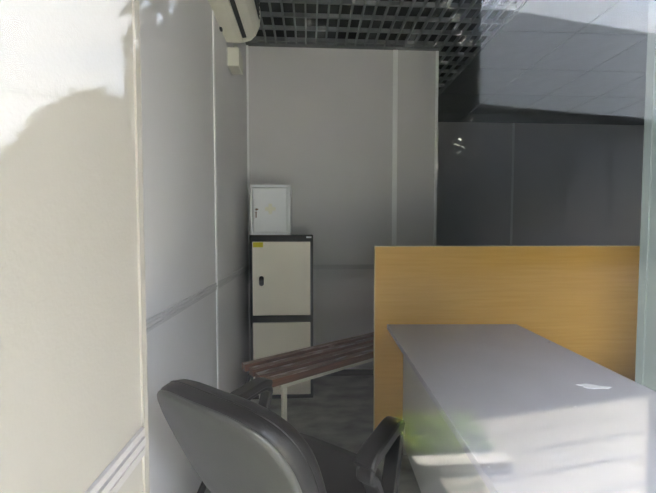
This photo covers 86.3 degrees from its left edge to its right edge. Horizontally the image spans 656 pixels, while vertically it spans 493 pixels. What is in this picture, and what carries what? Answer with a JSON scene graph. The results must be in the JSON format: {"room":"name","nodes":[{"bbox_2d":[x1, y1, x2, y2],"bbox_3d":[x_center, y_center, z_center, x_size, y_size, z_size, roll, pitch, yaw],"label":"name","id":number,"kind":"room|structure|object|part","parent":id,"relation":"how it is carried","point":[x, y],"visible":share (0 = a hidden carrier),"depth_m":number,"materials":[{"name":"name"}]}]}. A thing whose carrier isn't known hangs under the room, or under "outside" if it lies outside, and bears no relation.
{"room":"office","nodes":[
{"label":"office","id":0,"kind":"room"},
{"bbox_2d":[0,0,142,492],"bbox_3d":[-0.443,-0.282,0.290,0.375,3.000,0.368,0,2,-3],"label":"wall","id":1,"kind":"structure","parent":0,"point":[70,381],"depth_m":0.34,"materials":[{"name":"white paint"}]},
{"bbox_2d":[85,427,145,492],"bbox_3d":[-0.254,0.283,0.318,0.010,0.040,0.357,0,2,-3],"label":"trim","id":2,"kind":"structure","parent":1,"relation":"attached to","point":[117,472],"depth_m":0.43,"materials":[{"name":"white"}]},
{"bbox_2d":[132,0,149,492],"bbox_3d":[-0.278,-0.163,0.486,0.033,2.745,0.016,0,2,-3],"label":"trim","id":3,"kind":"structure","parent":1,"relation":"attached to","point":[135,3],"depth_m":0.49,"materials":[{"name":"white metal"}]},
{"bbox_2d":[139,0,248,492],"bbox_3d":[-0.653,-0.341,1.710,0.100,3.000,2.592,0,2,-3],"label":"wall","id":4,"kind":"structure","parent":0,"point":[176,41],"depth_m":1.48,"materials":[{"name":"paint"}]},
{"bbox_2d":[146,265,248,332],"bbox_3d":[-0.601,0.226,1.711,0.010,0.040,2.441,0,2,-3],"label":"trim","id":5,"kind":"structure","parent":4,"relation":"attached to","point":[158,319],"depth_m":1.44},
{"bbox_2d":[212,10,218,388],"bbox_3d":[-0.610,-0.221,1.904,0.007,2.745,0.025,0,2,-3],"label":"trim","id":6,"kind":"structure","parent":4,"relation":"attached to","point":[213,13],"depth_m":1.89,"materials":[{"name":"metal"}]},
{"bbox_2d":[197,374,250,492],"bbox_3d":[-0.597,1.134,1.748,0.013,0.050,2.420,0,2,-3],"label":"baseboard","id":7,"kind":"structure","parent":4,"relation":"attached to","point":[202,487],"depth_m":1.64,"materials":[{"name":"black plastic"}]},
{"bbox_2d":[208,0,260,42],"bbox_3d":[-0.502,-1.375,1.757,0.212,0.287,0.808,0,2,-3],"label":"air conditioner","id":8,"kind":"object","parent":4,"relation":"attached to","point":[238,21],"visible":1,"depth_m":1.97,"materials":[{"name":"plastic"}]},
{"bbox_2d":[229,0,245,37],"bbox_3d":[-0.489,-1.259,1.768,0.025,0.010,0.730,0,2,-3],"label":"vent","id":9,"kind":"object","parent":8,"relation":"attached to","point":[235,11],"depth_m":1.93,"materials":[{"name":"white plastic"}]},
{"bbox_2d":[254,0,259,18],"bbox_3d":[-0.403,-1.423,1.760,0.014,0.107,0.740,0,2,-3],"label":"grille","id":10,"kind":"object","parent":8,"relation":"attached to","point":[256,2],"depth_m":2.06,"materials":[{"name":"grey metal"}]},
{"bbox_2d":[227,44,242,75],"bbox_3d":[-0.595,-1.215,2.242,0.075,0.185,0.142,0,2,-3],"label":"cable box","id":11,"kind":"object","parent":4,"relation":"attached to","point":[234,57],"visible":1,"depth_m":2.18,"materials":[{"name":"plastic"}]},
{"bbox_3d":[-0.630,-1.186,2.242,0.004,0.126,0.142,0,2,-3],"label":"mounting plate","id":12,"kind":"part","parent":11,"relation":"part of","materials":[{"name":"white plastic"}]},
{"bbox_2d":[204,375,420,492],"bbox_3d":[2.062,1.181,2.655,5.614,0.120,4.810,0,2,-3],"label":"floor","id":13,"kind":"structure","parent":0,"point":[339,413],"depth_m":2.37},
{"bbox_2d":[157,377,404,492],"bbox_3d":[-0.122,0.749,1.055,0.592,0.877,0.677,2,3,33],"label":"office chair","id":14,"kind":"object","parent":13,"relation":"on","point":[234,443],"visible":1,"depth_m":0.78,"materials":[{"name":"black leather"}]},
{"bbox_3d":[-0.224,0.521,0.859,0.456,0.401,0.245,2,3,33],"label":"backrest","id":15,"kind":"part","parent":14,"relation":"part of","materials":[{"name":"black leather"}]},
{"bbox_3d":[-0.294,0.655,1.279,0.048,0.260,0.233,2,3,33],"label":"armrest","id":16,"kind":"part","parent":14,"relation":"part of","materials":[{"name":"black plastic"}]},
{"bbox_3d":[-0.070,0.751,1.131,0.470,0.087,0.364,2,3,33],"label":"seat","id":17,"kind":"part","parent":14,"relation":"part of","materials":[{"name":"black fabric"}]},
{"bbox_3d":[0.153,0.667,0.991,0.048,0.260,0.233,2,3,33],"label":"armrest","id":18,"kind":"part","parent":14,"relation":"part of","materials":[{"name":"black plastic"}]},
{"bbox_2d":[249,235,312,398],"bbox_3d":[-0.347,0.513,2.741,0.459,1.208,0.397,0,2,-3],"label":"locker","id":19,"kind":"object","parent":13,"relation":"on","point":[281,266],"visible":0.8,"depth_m":2.55,"materials":[{"name":"beige metal"}]},
{"bbox_2d":[250,184,291,234],"bbox_3d":[-0.422,-0.269,2.601,0.292,0.366,0.163,0,2,-3],"label":"box","id":20,"kind":"object","parent":19,"relation":"on","point":[270,205],"visible":0.99,"depth_m":2.55,"materials":[{"name":"white metal"}]},
{"bbox_3d":[-0.420,-0.266,2.554,0.240,0.312,0.012,0,2,-3],"label":"door","id":21,"kind":"part","parent":20,"relation":"part of","materials":[{"name":"white metal"}]},
{"bbox_3d":[-0.338,0.234,2.554,0.419,0.538,0.020,0,2,-3],"label":"door","id":22,"kind":"part","parent":19,"relation":"part of","materials":[{"name":"white metal"}]},
{"bbox_3d":[-0.338,0.824,2.578,0.419,0.536,0.020,0,2,-3],"label":"door","id":23,"kind":"part","parent":19,"relation":"part of","materials":[{"name":"white metal"}]},
{"bbox_2d":[242,332,373,420],"bbox_3d":[0.067,0.909,2.323,1.207,0.452,0.333,-2,3,-37],"label":"slatted bench","id":24,"kind":"object","parent":13,"relation":"on","point":[286,369],"visible":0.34,"depth_m":2.12,"materials":[{"name":"brown wood"}]},
{"bbox_3d":[-0.241,0.959,1.924,0.025,0.384,0.025,-2,3,-37],"label":"leg","id":25,"kind":"part","parent":24,"relation":"part of","materials":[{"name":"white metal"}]},
{"bbox_3d":[0.151,0.742,2.206,1.020,0.025,0.025,-2,3,-37],"label":"rail","id":26,"kind":"part","parent":24,"relation":"part of","materials":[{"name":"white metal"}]},
{"bbox_2d":[373,246,639,430],"bbox_3d":[1.127,0.565,2.166,1.750,1.151,0.300,0,2,-3],"label":"partition","id":27,"kind":"object","parent":13,"relation":"on","point":[583,300],"visible":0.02,"depth_m":2.00,"materials":[{"name":"wood"}]},
{"bbox_2d":[387,324,655,492],"bbox_3d":[0.700,0.822,1.283,0.730,0.712,1.400,0,2,0],"label":"work table","id":28,"kind":"object","parent":13,"relation":"on","point":[488,408],"visible":0.94,"depth_m":1.08,"materials":[{"name":"laminate"}]},
{"bbox_3d":[0.696,0.807,1.933,0.560,0.686,0.024,0,2,0],"label":"leg panel","id":29,"kind":"part","parent":28,"relation":"part of","materials":[{"name":"laminate"}]},
{"bbox_3d":[0.429,0.804,1.280,0.018,0.626,1.275,0,2,0],"label":"modesty panel","id":30,"kind":"part","parent":28,"relation":"part of","materials":[{"name":"laminate"}]},
{"bbox_2d":[576,384,610,388],"bbox_3d":[0.893,0.469,1.173,0.108,0.001,0.038,0,2,11],"label":"smear","id":31,"kind":"object","parent":28,"relation":"on","point":[589,386],"visible":1,"depth_m":1.17,"materials":[{"name":"white paint"}]},
{"bbox_2d":[248,46,435,368],"bbox_3d":[0.127,-0.394,2.992,1.589,3.000,0.090,0,2,-3],"label":"wall","id":32,"kind":"structure","parent":0,"point":[321,119],"depth_m":2.94,"materials":[{"name":"paint"}]},
{"bbox_2d":[246,45,250,360],"bbox_3d":[-0.657,-0.263,2.904,0.017,2.745,0.017,0,2,-3],"label":"trim","id":33,"kind":"structure","parent":32,"relation":"attached to","point":[247,47],"depth_m":2.88,"materials":[{"name":"metal"}]},
{"bbox_2d":[313,264,373,268],"bbox_3d":[0.124,0.173,2.969,1.577,0.040,0.010,0,2,-3],"label":"trim","id":34,"kind":"structure","parent":32,"relation":"attached to","point":[360,266],"depth_m":2.97,"materials":[{"name":"grey metal"}]},
{"bbox_2d":[324,369,372,375],"bbox_3d":[0.130,1.082,3.002,1.588,0.050,0.013,0,2,-3],"label":"baseboard","id":35,"kind":"structure","parent":32,"relation":"attached to","point":[346,372],"depth_m":3.00,"materials":[{"name":"black plastic"}]},
{"bbox_2d":[392,50,397,245],"bbox_3d":[0.563,-0.266,2.972,0.040,2.745,0.007,0,2,-3],"label":"trim","id":36,"kind":"structure","parent":32,"relation":"attached to","point":[395,52],"depth_m":2.95,"materials":[{"name":"metal"}]},
{"bbox_2d":[433,51,438,245],"bbox_3d":[0.914,-0.268,3.035,0.024,2.745,0.098,0,2,-3],"label":"trim","id":37,"kind":"structure","parent":32,"relation":"attached to","point":[437,52],"depth_m":2.96,"materials":[{"name":"metal"}]},
{"bbox_2d":[245,0,525,93],"bbox_3d":[0.331,-1.632,2.425,1.944,0.030,4.660,0,2,-3],"label":"ceiling","id":38,"kind":"structure","parent":0,"point":[263,41],"depth_m":2.63,"materials":[{"name":"grey metal"}]},
{"bbox_2d":[256,0,519,89],"bbox_3d":[1.211,-1.792,1.692,7.400,0.300,6.400,0,2,-3],"label":"ceiling slab","id":39,"kind":"structure","parent":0,"point":[276,7],"depth_m":2.62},
{"bbox_2d":[436,122,643,245],"bbox_3d":[1.991,-0.475,4.943,5.514,3.000,0.100,0,2,-3],"label":"wall","id":40,"kind":"structure","parent":0,"point":[575,184],"depth_m":4.93,"materials":[{"name":"laminate"}]},
{"bbox_2d":[510,123,514,245],"bbox_3d":[2.585,-0.346,4.926,0.030,2.745,0.007,0,2,-3],"label":"trim","id":41,"kind":"structure","parent":40,"relation":"attached to","point":[513,130],"depth_m":4.90,"materials":[{"name":"metal"}]},
{"bbox_2d":[438,0,648,124],"bbox_3d":[3.032,-1.644,2.608,3.470,0.040,4.570,0,2,-3],"label":"ceiling panels","id":42,"kind":"object","parent":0,"point":[552,61],"visible":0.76,"depth_m":3.27,"materials":[{"name":"white tile"}]},
{"bbox_2d":[643,67,655,391],"bbox_3d":[1.132,-0.298,0.682,0.080,3.000,0.990,0,2,-3],"label":"wall","id":43,"kind":"structure","parent":0,"point":[650,332],"depth_m":1.15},
{"bbox_2d":[635,0,655,384],"bbox_3d":[1.107,-0.191,1.173,0.090,2.745,0.027,0,2,-3],"label":"trim","id":44,"kind":"structure","parent":43,"relation":"attached to","point":[651,39],"depth_m":1.17,"materials":[{"name":"grey metal"}]}
]}

